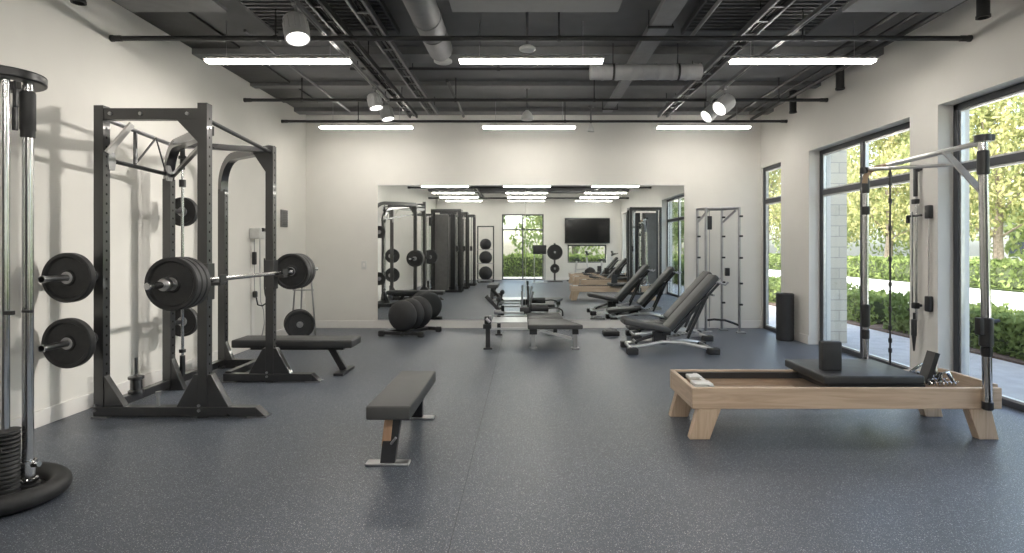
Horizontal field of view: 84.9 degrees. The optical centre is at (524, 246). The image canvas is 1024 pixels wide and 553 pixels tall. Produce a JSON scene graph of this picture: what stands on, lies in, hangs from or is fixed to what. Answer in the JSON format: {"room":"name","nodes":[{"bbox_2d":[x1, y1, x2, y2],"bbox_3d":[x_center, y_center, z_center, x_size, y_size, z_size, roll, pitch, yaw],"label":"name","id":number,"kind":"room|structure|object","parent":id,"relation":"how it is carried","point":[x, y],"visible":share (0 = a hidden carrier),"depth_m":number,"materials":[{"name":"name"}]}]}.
{"room":"gym","nodes":[
{"label":"gym","id":0,"kind":"room"},
{"bbox_2d":[0,0,305,419],"bbox_3d":[-3.800,-0.425,2.495,0.300,3.550,14.270,0,0,0],"label":"wall","id":1,"kind":"structure","parent":0,"point":[64,42],"depth_m":5.10,"materials":[{"name":"paint"}]},
{"bbox_2d":[10,328,287,433],"bbox_3d":[-3.643,1.288,2.495,0.014,0.125,13.670,0,0,0],"label":"baseboard","id":2,"kind":"structure","parent":1,"relation":"attached to","point":[42,417],"depth_m":4.59,"materials":[{"name":"white paint"}]},
{"bbox_2d":[249,228,264,334],"bbox_3d":[-3.540,0.537,7.480,0.220,1.585,0.160,0,0,0],"label":"cable machine","id":3,"kind":"object","parent":1,"relation":"attached to","point":[254,233],"visible":0.88,"depth_m":7.44,"materials":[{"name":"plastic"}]},
{"bbox_2d":[280,209,287,226],"bbox_3d":[-3.635,-0.430,8.460,0.031,0.260,0.220,0,0,0],"label":"air vent","id":4,"kind":"object","parent":1,"relation":"in","point":[283,213],"visible":1,"depth_m":8.42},
{"bbox_2d":[294,108,773,114],"bbox_3d":[0.140,-2.170,8.950,7.580,0.060,0.220,0,0,0],"label":"ceiling beam","id":5,"kind":"structure","parent":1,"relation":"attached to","point":[301,111],"depth_m":8.84,"materials":[{"name":"paint"}]},
{"bbox_2d":[250,81,820,88],"bbox_3d":[0.140,-2.170,7.500,7.580,0.060,0.140,0,0,0],"label":"ceiling beam","id":6,"kind":"structure","parent":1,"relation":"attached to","point":[293,84],"depth_m":7.43,"materials":[{"name":"metal"}]},
{"bbox_2d":[0,328,1023,552],"bbox_3d":[0.140,1.410,2.495,8.180,0.121,14.270,0,0,0],"label":"floor","id":7,"kind":"structure","parent":0,"point":[581,450],"depth_m":3.43,"materials":[{"name":"rubber"}]},
{"bbox_2d":[0,65,72,516],"bbox_3d":[-2.875,0.210,2.975,0.789,2.270,0.639,0,0,3],"label":"trainer","id":8,"kind":"object","parent":7,"relation":"on","point":[26,482],"visible":1,"depth_m":2.93,"materials":[{"name":"silver metal"}]},
{"bbox_2d":[20,479,41,490],"bbox_3d":[-2.655,1.285,2.990,0.120,0.070,0.120,0,0,0],"label":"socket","id":9,"kind":"object","parent":8,"relation":"attached to","point":[25,484],"depth_m":2.96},
{"bbox_2d":[38,103,323,417],"bbox_3d":[-2.755,0.105,5.189,1.430,2.490,2.458,0,0,0],"label":"power rack","id":10,"kind":"object","parent":7,"relation":"on","point":[205,396],"visible":0.94,"depth_m":4.47,"materials":[{"name":"black metal"}]},
{"bbox_2d":[41,318,95,368],"bbox_3d":[-3.420,0.720,4.200,0.374,0.374,0.065,0,0,0],"label":"weight plate","id":11,"kind":"object","parent":10,"relation":"on","point":[81,337],"visible":0.88,"depth_m":4.18,"materials":[{"name":"black rubber"}]},
{"bbox_2d":[41,253,95,302],"bbox_3d":[-3.420,0.230,4.200,0.374,0.374,0.065,0,0,0],"label":"weight plate","id":12,"kind":"object","parent":10,"relation":"on","point":[81,272],"visible":0.91,"depth_m":4.18,"materials":[{"name":"black rubber"}]},
{"bbox_2d":[178,148,187,376],"bbox_3d":[-3.275,0.130,5.420,0.150,2.240,0.068,0,0,0],"label":"rod","id":13,"kind":"object","parent":10,"relation":"on","point":[182,183],"visible":0.73,"depth_m":5.41,"materials":[{"name":"silver metal"}]},
{"bbox_2d":[175,197,196,225],"bbox_3d":[-3.400,-0.350,5.570,0.290,0.290,0.055,0,0,0],"label":"weight plate","id":14,"kind":"object","parent":10,"relation":"on","point":[190,207],"visible":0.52,"depth_m":5.56,"materials":[{"name":"black rubber"}]},
{"bbox_2d":[175,308,196,336],"bbox_3d":[-3.400,0.740,5.570,0.300,0.300,0.055,0,0,0],"label":"weight plate","id":15,"kind":"object","parent":10,"relation":"on","point":[190,315],"visible":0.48,"depth_m":5.56,"materials":[{"name":"black rubber"}]},
{"bbox_2d":[144,267,317,291],"bbox_3d":[-2.467,0.259,5.140,0.092,0.092,2.972,0,0,0],"label":"barbell","id":16,"kind":"object","parent":10,"relation":"on","point":[164,284],"visible":0.52,"depth_m":4.43,"materials":[{"name":"silver metal"}]},
{"bbox_2d":[144,257,200,310],"bbox_3d":[-2.467,0.259,3.925,0.376,0.376,0.056,0,0,0],"label":"weight plate","id":17,"kind":"object","parent":16,"relation":"on","point":[186,277],"visible":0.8,"depth_m":3.91,"materials":[{"name":"black rubber"}]},
{"bbox_2d":[180,257,205,309],"bbox_3d":[-2.467,0.259,3.985,0.376,0.376,0.056,0,0,0],"label":"weight plate","id":18,"kind":"object","parent":16,"relation":"on","point":[201,272],"visible":0.07,"depth_m":3.97,"materials":[{"name":"black rubber"}]},
{"bbox_2d":[186,257,210,307],"bbox_3d":[-2.467,0.259,4.045,0.376,0.376,0.056,0,0,0],"label":"weight plate","id":19,"kind":"object","parent":16,"relation":"on","point":[206,272],"visible":0.16,"depth_m":4.04,"materials":[{"name":"black rubber"}]},
{"bbox_2d":[278,253,310,288],"bbox_3d":[-2.467,0.259,5.930,0.380,0.380,0.066,0,0,0],"label":"weight plate","id":20,"kind":"object","parent":16,"relation":"on","point":[298,263],"visible":0.75,"depth_m":5.92,"materials":[{"name":"black rubber"}]},
{"bbox_2d":[231,335,360,375],"bbox_3d":[-2.450,1.164,6.040,1.270,0.372,0.400,0,0,0],"label":"bench","id":21,"kind":"object","parent":7,"relation":"on","point":[333,343],"visible":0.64,"depth_m":5.92,"materials":[{"name":"black leather"}]},
{"bbox_2d":[292,282,315,334],"bbox_3d":[-3.240,0.834,8.050,0.440,1.032,0.499,0,0,0],"label":"rack","id":22,"kind":"object","parent":7,"relation":"on","point":[301,289],"visible":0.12,"depth_m":8.21,"materials":[{"name":"metal"}]},
{"bbox_2d":[284,310,314,334],"bbox_3d":[-3.170,1.088,7.880,0.400,0.400,0.085,0,0,-27],"label":"weight plate","id":23,"kind":"object","parent":22,"relation":"on","point":[305,318],"visible":0.89,"depth_m":7.86,"materials":[{"name":"black rubber"}]},
{"bbox_2d":[365,371,435,465],"bbox_3d":[-0.840,1.157,3.919,0.290,0.386,1.058,0,0,0],"label":"bench","id":24,"kind":"object","parent":7,"relation":"on","point":[403,397],"visible":1,"depth_m":3.49,"materials":[{"name":"black leather"}]},
{"bbox_2d":[378,326,441,336],"bbox_3d":[-1.775,1.310,8.735,0.743,0.080,0.775,0,0,17],"label":"ball rack","id":25,"kind":"object","parent":7,"relation":"on","point":[418,331],"visible":0.73,"depth_m":8.46,"materials":[{"name":"black metal"}]},
{"bbox_2d":[388,300,416,330],"bbox_3d":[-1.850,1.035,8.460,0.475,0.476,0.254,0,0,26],"label":"ball","id":26,"kind":"object","parent":25,"relation":"on","point":[402,315],"visible":1,"depth_m":8.35,"materials":[{"name":"plastic"}]},
{"bbox_2d":[405,298,423,328],"bbox_3d":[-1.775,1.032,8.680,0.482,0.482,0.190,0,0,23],"label":"ball","id":27,"kind":"object","parent":25,"relation":"on","point":[419,308],"visible":0.33,"depth_m":8.57,"materials":[{"name":"plastic"}]},
{"bbox_2d":[412,296,431,326],"bbox_3d":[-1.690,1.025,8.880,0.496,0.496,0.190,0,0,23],"label":"ball","id":28,"kind":"object","parent":25,"relation":"on","point":[424,302],"visible":0.36,"depth_m":8.77,"materials":[{"name":"plastic"}]},
{"bbox_2d":[483,286,582,349],"bbox_3d":[0.069,0.975,8.030,1.382,0.747,1.400,0,0,0],"label":"bench","id":29,"kind":"object","parent":7,"relation":"on","point":[539,318],"visible":1,"depth_m":7.62,"materials":[{"name":"grey metal"}]},
{"bbox_2d":[602,327,619,335],"bbox_3d":[1.310,1.288,8.550,0.250,0.124,0.160,0,0,0],"label":"block","id":30,"kind":"object","parent":7,"relation":"on","point":[606,332],"visible":1,"depth_m":8.47,"materials":[{"name":"black rubber"}]},
{"bbox_2d":[625,271,720,340],"bbox_3d":[2.190,0.854,8.300,1.359,0.992,0.610,0,0,0],"label":"bench","id":31,"kind":"object","parent":7,"relation":"on","point":[632,330],"visible":0.58,"depth_m":8.23,"materials":[{"name":"black leather"}]},
{"bbox_2d":[620,274,728,354],"bbox_3d":[1.941,0.854,7.300,1.356,0.992,0.610,0,0,0],"label":"bench","id":32,"kind":"object","parent":7,"relation":"on","point":[697,297],"visible":1,"depth_m":7.22,"materials":[{"name":"black leather"}]},
{"bbox_2d":[694,207,745,333],"bbox_3d":[3.100,0.360,8.920,0.690,1.980,0.430,0,0,0],"label":"trainer","id":33,"kind":"object","parent":7,"relation":"on","point":[708,219],"visible":0.88,"depth_m":8.89,"materials":[{"name":"metal"}]},
{"bbox_2d":[776,293,793,340],"bbox_3d":[3.770,1.010,8.120,0.245,0.680,0.245,0,0,0],"label":"foam roller","id":34,"kind":"object","parent":7,"relation":"on","point":[784,301],"visible":1,"depth_m":8.02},
{"bbox_2d":[669,134,1001,438],"bbox_3d":[2.248,0.284,4.282,2.181,2.129,0.895,0,0,0],"label":"pilates reformer","id":35,"kind":"object","parent":7,"relation":"on","point":[830,381],"visible":1,"depth_m":3.94,"materials":[{"name":"brown wood"}]},
{"bbox_2d":[306,115,760,320],"bbox_3d":[0.150,-0.425,9.480,7.600,3.550,0.300,0,0,0],"label":"wall","id":36,"kind":"structure","parent":0,"point":[345,168],"depth_m":9.33,"materials":[{"name":"paint"}]},
{"bbox_2d":[378,185,524,319],"bbox_3d":[-1.222,0.092,9.322,2.456,2.259,0.015,0,0,0],"label":"wall mirror","id":37,"kind":"object","parent":36,"relation":"attached to","point":[452,247],"visible":0.83,"depth_m":9.32,"materials":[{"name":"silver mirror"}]},
{"bbox_2d":[315,321,759,327],"bbox_3d":[0.147,1.288,9.323,7.566,0.125,0.014,0,0,0],"label":"baseboard","id":38,"kind":"structure","parent":36,"relation":"attached to","point":[319,324],"depth_m":9.31,"materials":[{"name":"white paint"}]},
{"bbox_2d":[526,185,683,319],"bbox_3d":[1.331,0.092,9.322,2.638,2.259,0.015,0,0,0],"label":"wall mirror","id":39,"kind":"object","parent":36,"relation":"attached to","point":[594,252],"visible":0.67,"depth_m":9.32,"materials":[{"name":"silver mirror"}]},
{"bbox_2d":[192,0,934,107],"bbox_3d":[0.140,-2.300,2.495,8.180,0.200,14.270,0,0,0],"label":"ceiling","id":40,"kind":"structure","parent":0,"point":[631,19],"depth_m":6.11,"materials":[{"name":"paint"}]},
{"bbox_2d":[112,0,226,11],"bbox_3d":[-2.900,-2.085,3.900,0.800,0.230,1.600,0,0,0],"label":"acoustic panel","id":41,"kind":"object","parent":40,"relation":"hanging from","point":[131,5],"visible":1,"depth_m":4.58,"materials":[{"name":"paint"}]},
{"bbox_2d":[113,1,317,102],"bbox_3d":[-3.385,-2.188,6.600,0.530,0.025,3.700,0,0,0],"label":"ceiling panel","id":42,"kind":"structure","parent":40,"relation":"attached to","point":[171,23],"depth_m":5.96,"materials":[{"name":"metal"}]},
{"bbox_2d":[203,21,351,63],"bbox_3d":[-2.400,-1.996,5.450,1.410,0.408,0.125,0,0,0],"label":"tube light","id":43,"kind":"object","parent":40,"relation":"hanging from","point":[226,59],"visible":0.97,"depth_m":5.42,"materials":[{"name":"white paint"}]},
{"bbox_2d":[205,59,350,63],"bbox_3d":[-2.400,-1.803,5.450,1.390,0.022,0.095,0,0,0],"label":"diffuser","id":44,"kind":"object","parent":43,"relation":"attached to","point":[211,61],"depth_m":5.41,"materials":[{"name":"white"}]},
{"bbox_2d":[237,0,399,34],"bbox_3d":[-1.835,-2.113,4.475,1.210,0.054,2.050,0,0,0],"label":"ceiling panel","id":45,"kind":"object","parent":40,"relation":"attached to","point":[264,10],"visible":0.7,"depth_m":5.03,"materials":[{"name":"metal"}]},
{"bbox_2d":[290,0,388,100],"bbox_3d":[-1.770,-2.036,4.765,0.040,0.328,4.930,0,0,0],"label":"track","id":46,"kind":"object","parent":40,"relation":"hanging from","point":[304,11],"visible":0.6,"depth_m":5.25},
{"bbox_2d":[282,2,310,46],"bbox_3d":[-1.766,-1.724,4.325,0.232,0.313,0.190,0,0,42],"label":"track spotlight","id":47,"kind":"object","parent":46,"relation":"hanging from","point":[296,31],"visible":1,"depth_m":4.28,"materials":[{"name":"metal"}]},
{"bbox_2d":[367,87,382,110],"bbox_3d":[-1.766,-1.746,6.598,0.194,0.269,0.176,0,0,0],"label":"track spotlight","id":48,"kind":"object","parent":46,"relation":"hanging from","point":[374,100],"visible":1,"depth_m":6.55,"materials":[{"name":"metal"}]},
{"bbox_2d":[379,100,394,121],"bbox_3d":[-1.766,-1.746,7.168,0.194,0.269,0.176,0,0,0],"label":"track spotlight","id":49,"kind":"object","parent":46,"relation":"hanging from","point":[387,114],"visible":0.92,"depth_m":7.11,"materials":[{"name":"metal"}]},
{"bbox_2d":[304,0,417,117],"bbox_3d":[-1.700,-2.083,2.325,0.124,0.235,12.450,0,0,0],"label":"cable tray","id":50,"kind":"object","parent":40,"relation":"hanging from","point":[323,5],"visible":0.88,"depth_m":5.68,"materials":[{"name":"metal"}]},
{"bbox_2d":[319,107,413,128],"bbox_3d":[-2.400,-1.996,8.470,1.410,0.408,0.125,0,0,0],"label":"tube light","id":51,"kind":"object","parent":40,"relation":"hanging from","point":[322,126],"visible":0.97,"depth_m":8.44,"materials":[{"name":"white paint"}]},
{"bbox_2d":[319,127,412,128],"bbox_3d":[-2.400,-1.803,8.470,1.390,0.022,0.095,0,0,0],"label":"diffuser","id":52,"kind":"object","parent":51,"relation":"attached to","point":[319,127],"depth_m":8.45,"materials":[{"name":"white"}]},
{"bbox_2d":[344,0,437,114],"bbox_3d":[-1.390,-2.100,5.850,0.154,0.200,5.300,0,0,0],"label":"cable tray","id":53,"kind":"object","parent":40,"relation":"hanging from","point":[353,6],"visible":0.88,"depth_m":5.72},
{"bbox_2d":[402,0,452,60],"bbox_3d":[-0.860,-2.039,4.525,0.264,0.322,2.350,0,0,0],"label":"air duct","id":54,"kind":"object","parent":40,"relation":"hanging from","point":[425,15],"visible":0.91,"depth_m":4.84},
{"bbox_2d":[350,61,692,70],"bbox_3d":[0.010,-2.098,6.350,3.980,0.204,0.048,0,0,0],"label":"conduit","id":55,"kind":"object","parent":40,"relation":"hanging from","point":[498,68],"visible":0.47,"depth_m":6.34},
{"bbox_2d":[519,12,534,52],"bbox_3d":[0.020,-1.970,4.970,0.144,0.460,0.144,0,0,0],"label":"ceiling sensor","id":56,"kind":"object","parent":40,"relation":"hanging from","point":[526,48],"visible":0.85,"depth_m":4.96,"materials":[{"name":"white plastic"}]},
{"bbox_2d":[521,89,532,120],"bbox_3d":[0.030,-1.975,7.700,0.173,0.450,0.173,0,0,0],"label":"ceiling sensor","id":57,"kind":"object","parent":40,"relation":"attached to","point":[527,115],"visible":0.73,"depth_m":7.66,"materials":[{"name":"white plastic"}]},
{"bbox_2d":[482,102,575,128],"bbox_3d":[0.060,-1.996,8.470,1.410,0.408,0.125,0,0,0],"label":"tube light","id":58,"kind":"object","parent":40,"relation":"hanging from","point":[485,126],"visible":0.94,"depth_m":8.44,"materials":[{"name":"white paint"}]},
{"bbox_2d":[483,127,574,128],"bbox_3d":[0.060,-1.803,8.470,1.390,0.022,0.095,0,0,0],"label":"diffuser","id":59,"kind":"object","parent":58,"relation":"attached to","point":[483,127],"depth_m":8.45,"materials":[{"name":"white"}]},
{"bbox_2d":[458,21,603,63],"bbox_3d":[0.060,-1.996,5.450,1.410,0.408,0.125,0,0,0],"label":"tube light","id":60,"kind":"object","parent":40,"relation":"hanging from","point":[479,59],"visible":0.96,"depth_m":5.42,"materials":[{"name":"white paint"}]},
{"bbox_2d":[459,59,602,63],"bbox_3d":[0.060,-1.803,5.450,1.390,0.022,0.095,0,0,0],"label":"diffuser","id":61,"kind":"object","parent":60,"relation":"attached to","point":[462,61],"depth_m":5.41,"materials":[{"name":"white"}]},
{"bbox_2d":[281,102,787,122],"bbox_3d":[0.140,-2.030,8.400,7.580,0.341,0.051,0,0,0],"label":"pipe","id":62,"kind":"object","parent":40,"relation":"hanging from","point":[358,120],"visible":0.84,"depth_m":8.38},
{"bbox_2d":[243,78,827,101],"bbox_3d":[0.140,-2.041,7.280,7.580,0.318,0.057,0,0,0],"label":"pipe","id":63,"kind":"object","parent":40,"relation":"hanging from","point":[301,99],"visible":0.97,"depth_m":7.26,"materials":[{"name":"metal"}]},
{"bbox_2d":[445,79,464,117],"bbox_3d":[-0.920,-1.960,7.500,0.040,0.040,1.800,0,0,0],"label":"conduit","id":64,"kind":"object","parent":63,"relation":"attached to","point":[446,80],"visible":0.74,"depth_m":7.17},
{"bbox_2d":[449,0,621,11],"bbox_3d":[0.085,-2.085,3.900,1.390,0.230,1.600,0,0,0],"label":"acoustic panel","id":65,"kind":"object","parent":40,"relation":"hanging from","point":[456,5],"visible":1,"depth_m":4.57,"materials":[{"name":"metal"}]},
{"bbox_2d":[192,46,883,62],"bbox_3d":[0.140,-2.155,6.280,7.580,0.090,0.300,0,0,0],"label":"beam","id":66,"kind":"structure","parent":40,"relation":"attached to","point":[412,54],"depth_m":6.13,"materials":[{"name":"metal"}]},
{"bbox_2d":[244,29,349,111],"bbox_3d":[-2.600,-2.010,6.750,0.028,0.028,3.100,0,0,0],"label":"conduit","id":67,"kind":"object","parent":66,"relation":"attached to","point":[245,30],"visible":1,"depth_m":6.40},
{"bbox_2d":[109,8,972,41],"bbox_3d":[0.140,-2.005,4.940,7.580,0.390,0.059,0,0,0],"label":"pipe","id":68,"kind":"object","parent":40,"relation":"hanging from","point":[113,38],"visible":1,"depth_m":4.92,"materials":[{"name":"metal"}]},
{"bbox_2d":[602,0,687,112],"bbox_3d":[1.260,-2.115,5.900,0.240,0.170,5.400,0,0,0],"label":"channel","id":69,"kind":"object","parent":40,"relation":"hanging from","point":[667,11],"visible":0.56,"depth_m":5.40,"materials":[{"name":"metal"}]},
{"bbox_2d":[589,43,702,80],"bbox_3d":[1.300,-1.999,6.050,1.200,0.402,0.184,0,0,0],"label":"air duct","id":70,"kind":"object","parent":40,"relation":"hanging from","point":[613,71],"visible":0.99,"depth_m":5.98,"materials":[{"name":"metal"}]},
{"bbox_2d":[656,124,750,128],"bbox_3d":[2.700,-1.996,8.470,1.410,0.408,0.125,0,0,0],"label":"tube light","id":71,"kind":"object","parent":40,"relation":"hanging from","point":[659,126],"visible":0.97,"depth_m":8.44,"materials":[{"name":"white paint"}]},
{"bbox_2d":[657,127,749,128],"bbox_3d":[2.700,-1.803,8.470,1.390,0.022,0.095,0,0,0],"label":"diffuser","id":72,"kind":"object","parent":71,"relation":"attached to","point":[657,127],"depth_m":8.47,"materials":[{"name":"white"}]},
{"bbox_2d":[657,0,795,116],"bbox_3d":[2.085,-2.083,5.750,0.154,0.235,5.500,0,0,0],"label":"cable tray","id":73,"kind":"object","parent":40,"relation":"hanging from","point":[778,9],"visible":0.84,"depth_m":5.61,"materials":[{"name":"metal"}]},
{"bbox_2d":[681,0,851,34],"bbox_3d":[2.150,-2.113,4.475,1.240,0.054,2.050,0,0,0],"label":"ceiling panel","id":74,"kind":"object","parent":40,"relation":"attached to","point":[730,15],"visible":0.73,"depth_m":5.10,"materials":[{"name":"metal"}]},
{"bbox_2d":[685,0,722,43],"bbox_3d":[1.620,-2.050,4.600,0.036,0.036,2.000,0,0,0],"label":"conduit","id":75,"kind":"object","parent":74,"relation":"attached to","point":[718,2],"visible":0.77,"depth_m":4.99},
{"bbox_2d":[707,0,835,100],"bbox_3d":[2.360,-2.040,2.652,0.040,0.320,9.304,0,0,0],"label":"track","id":76,"kind":"object","parent":40,"relation":"hanging from","point":[827,3],"visible":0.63,"depth_m":5.18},
{"bbox_2d":[700,98,717,122],"bbox_3d":[2.353,-1.730,7.098,0.246,0.310,0.182,0,0,-14],"label":"track spotlight","id":77,"kind":"object","parent":76,"relation":"hanging from","point":[708,115],"visible":0.72,"depth_m":7.07,"materials":[{"name":"metal"}]},
{"bbox_2d":[712,87,735,115],"bbox_3d":[2.353,-1.716,6.616,0.268,0.338,0.198,0,0,-19],"label":"track spotlight","id":78,"kind":"object","parent":76,"relation":"hanging from","point":[725,103],"visible":1,"depth_m":6.57,"materials":[{"name":"metal"}]},
{"bbox_2d":[789,90,796,113],"bbox_3d":[3.780,-2.045,7.900,0.104,0.310,0.104,0,0,0],"label":"spotlight","id":79,"kind":"object","parent":40,"relation":"in","point":[792,105],"visible":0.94,"depth_m":7.87,"materials":[{"name":"metal"}]},
{"bbox_2d":[728,21,877,63],"bbox_3d":[2.700,-1.996,5.450,1.410,0.408,0.125,0,0,0],"label":"tube light","id":80,"kind":"object","parent":40,"relation":"hanging from","point":[750,59],"visible":0.98,"depth_m":5.42,"materials":[{"name":"white paint"}]},
{"bbox_2d":[730,59,875,63],"bbox_3d":[2.700,-1.803,5.450,1.390,0.022,0.095,0,0,0],"label":"diffuser","id":81,"kind":"object","parent":80,"relation":"attached to","point":[732,61],"depth_m":5.41,"materials":[{"name":"white"}]},
{"bbox_2d":[835,64,844,90],"bbox_3d":[3.780,-2.045,6.720,0.104,0.310,0.104,0,0,0],"label":"spotlight","id":82,"kind":"object","parent":40,"relation":"in","point":[840,75],"visible":0.82,"depth_m":6.68,"materials":[{"name":"metal"}]},
{"bbox_2d":[842,0,964,11],"bbox_3d":[3.090,-2.085,3.900,0.860,0.230,1.600,0,0,0],"label":"acoustic panel","id":83,"kind":"object","parent":40,"relation":"hanging from","point":[854,5],"visible":1,"depth_m":4.58,"materials":[{"name":"metal"}]},
{"bbox_2d":[975,0,990,19],"bbox_3d":[3.780,-2.045,4.620,0.104,0.310,0.104,0,0,0],"label":"track spotlight","id":84,"kind":"object","parent":40,"relation":"in","point":[982,6],"visible":1,"depth_m":4.59,"materials":[{"name":"metal"}]},
{"bbox_2d":[761,0,1023,375],"bbox_3d":[4.080,-0.425,2.495,0.300,3.550,13.670,0,0,0],"label":"wall","id":85,"kind":"structure","parent":0,"point":[919,83],"depth_m":5.67,"materials":[{"name":"paint"}]},
{"bbox_2d":[763,162,780,331],"bbox_3d":[3.990,0.020,8.950,0.070,2.660,0.700,0,0,0],"label":"window","id":86,"kind":"structure","parent":85,"relation":"in","point":[767,201],"depth_m":9.22,"materials":[{"name":"metal"}]},
{"bbox_2d":[794,331,808,343],"bbox_3d":[3.923,1.288,8.175,0.014,0.125,0.850,0,0,0],"label":"baseboard","id":87,"kind":"structure","parent":85,"relation":"attached to","point":[800,337],"depth_m":7.93,"materials":[{"name":"white paint"}]},
{"bbox_2d":[820,122,909,368],"bbox_3d":[4.110,0.010,6.735,0.070,2.680,2.030,0,0,0],"label":"window","id":88,"kind":"structure","parent":85,"relation":"in","point":[863,142],"depth_m":7.04,"materials":[{"name":"metal"}]},
{"bbox_2d":[906,168,921,350],"bbox_3d":[3.882,0.117,5.572,0.095,1.825,0.205,0,0,0],"label":"rail","id":89,"kind":"object","parent":85,"relation":"attached to","point":[915,305],"visible":0.92,"depth_m":5.54,"materials":[{"name":"silver metal"}]},
{"bbox_2d":[924,205,932,311],"bbox_3d":[3.908,0.110,5.420,0.044,1.030,0.070,0,0,0],"label":"rail","id":90,"kind":"object","parent":85,"relation":"attached to","point":[928,209],"visible":1,"depth_m":5.41,"materials":[{"name":"silver metal"}]},
{"bbox_2d":[953,82,1023,411],"bbox_3d":[4.110,0.000,3.940,0.070,2.700,2.780,0,0,0],"label":"window","id":91,"kind":"structure","parent":85,"relation":"in","point":[1016,157],"depth_m":5.25,"materials":[{"name":"metal"}]},
{"bbox_3d":[0.140,-2.150,3.200,7.580,0.100,0.300,0,0,0],"label":"trim","id":92,"kind":"structure","parent":0,"visible":0},
{"bbox_2d":[725,12,900,119],"bbox_3d":[3.260,-2.055,5.850,0.040,0.040,6.500,0,0,0],"label":"conduit","id":93,"kind":"object","parent":92,"relation":"attached to","point":[893,14],"visible":0.68,"depth_m":6.00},
{"bbox_2d":[749,12,921,113],"bbox_3d":[3.450,-2.055,5.600,0.032,0.032,6.000,0,0,0],"label":"conduit","id":94,"kind":"object","parent":92,"relation":"attached to","point":[915,14],"visible":0.84,"depth_m":5.93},
{"bbox_2d":[750,0,967,119],"bbox_3d":[3.640,-2.055,5.800,0.048,0.048,6.400,0,0,0],"label":"conduit","id":95,"kind":"object","parent":92,"relation":"attached to","point":[931,17],"visible":0.88,"depth_m":5.92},
{"label":"outside","id":96,"kind":"structure","parent":0,"visible":0},
{"bbox_2d":[770,256,1023,292],"bbox_3d":[15.000,1.665,15.000,150.000,0.370,150.000,0,0,0],"label":"ground","id":97,"kind":"structure","parent":96,"point":[971,257],"depth_m":24.74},
{"bbox_2d":[769,169,780,245],"bbox_3d":[17.984,-3.032,42.140,6.693,9.105,7.465,0,0,-36],"label":"tree","id":98,"kind":"object","parent":97,"relation":"on","point":[773,187],"visible":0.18,"depth_m":40.99,"materials":[{"name":"green plant"}]},
{"bbox_2d":[774,150,876,245],"bbox_3d":[18.805,-2.678,35.011,5.736,8.392,6.893,0,0,16],"label":"tree","id":99,"kind":"object","parent":97,"relation":"on","point":[851,240],"visible":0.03,"depth_m":33.40,"materials":[{"name":"green plant"}]},
{"bbox_2d":[771,146,884,251],"bbox_3d":[26.858,-4.262,51.029,8.871,11.563,9.314,0,0,-11],"label":"tree","id":100,"kind":"object","parent":97,"relation":"on","point":[848,232],"visible":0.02,"depth_m":48.59,"materials":[{"name":"green plant"}]},
{"bbox_2d":[769,253,1023,291],"bbox_3d":[15.783,0.854,23.995,1.374,1.203,44.111,0,0,0],"label":"hedge","id":101,"kind":"object","parent":97,"relation":"on","point":[1006,274],"visible":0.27,"depth_m":22.34,"materials":[{"name":"green plant"}]},
{"bbox_2d":[769,302,1023,364],"bbox_3d":[6.325,1.409,14.830,1.150,0.137,50.340,0,0,0],"label":"planting bed","id":102,"kind":"object","parent":97,"relation":"on","point":[878,327],"depth_m":8.48,"materials":[{"name":"brown soil"}]},
{"bbox_2d":[769,275,908,324],"bbox_3d":[6.267,1.032,15.548,1.063,0.747,11.966,0,0,0],"label":"hedge","id":103,"kind":"object","parent":102,"relation":"on","point":[877,301],"visible":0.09,"depth_m":10.10,"materials":[{"name":"green plant"}]},
{"bbox_2d":[881,290,1023,359],"bbox_3d":[6.264,1.043,5.607,1.010,0.722,7.276,0,0,0],"label":"hedge","id":104,"kind":"object","parent":102,"relation":"on","point":[1009,332],"visible":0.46,"depth_m":7.39,"materials":[{"name":"green plant"}]},
{"bbox_2d":[847,130,974,257],"bbox_3d":[18.601,-3.032,28.857,6.693,9.105,7.465,0,0,21],"label":"tree","id":105,"kind":"object","parent":97,"relation":"on","point":[888,146],"visible":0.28,"depth_m":27.81,"materials":[{"name":"green plant"}]},
{"bbox_2d":[859,111,1012,256],"bbox_3d":[27.950,-4.262,39.333,8.871,11.563,9.314,0,0,17],"label":"tree","id":106,"kind":"object","parent":97,"relation":"on","point":[880,240],"visible":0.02,"depth_m":40.65,"materials":[{"name":"green plant"}]},
{"bbox_2d":[889,93,1023,259],"bbox_3d":[18.033,-2.678,21.518,5.736,8.392,6.893,0,0,-43],"label":"tree","id":107,"kind":"object","parent":97,"relation":"on","point":[982,116],"visible":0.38,"depth_m":21.06,"materials":[{"name":"green plant"}]},
{"bbox_2d":[970,96,1023,261],"bbox_3d":[28.629,-4.262,28.475,9.314,11.563,8.871,0,0,21],"label":"tree","id":108,"kind":"object","parent":97,"relation":"on","point":[1018,237],"visible":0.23,"depth_m":29.20,"materials":[{"name":"green plant"}]},
{"bbox_2d":[990,218,1023,260],"bbox_3d":[39.000,-0.400,32.000,6.800,3.900,24.800,0,0,0],"label":"building","id":109,"kind":"structure","parent":97,"relation":"on","point":[992,228],"depth_m":41.78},
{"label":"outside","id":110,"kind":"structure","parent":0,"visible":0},
{"bbox_2d":[769,305,1023,400],"bbox_3d":[-7.000,1.421,14.830,26.000,0.117,50.340,0,0,0],"label":"pavement","id":111,"kind":"structure","parent":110,"point":[1009,376],"depth_m":6.92,"materials":[{"name":"concrete"}]},
{"bbox_2d":[831,150,846,342],"bbox_3d":[4.445,-0.700,8.225,0.250,4.300,0.550,0,0,0],"label":"stone pillar","id":112,"kind":"structure","parent":111,"relation":"on","point":[839,159],"depth_m":7.95,"materials":[{"name":"brick"}]},
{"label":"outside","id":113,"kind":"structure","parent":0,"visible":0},
{"bbox_2d":[769,269,1023,310],"bbox_3d":[10.950,1.429,20.000,8.100,0.098,100.000,0,0,0],"label":"road","id":114,"kind":"structure","parent":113,"point":[1016,299],"depth_m":17.36,"materials":[{"name":"concrete"}]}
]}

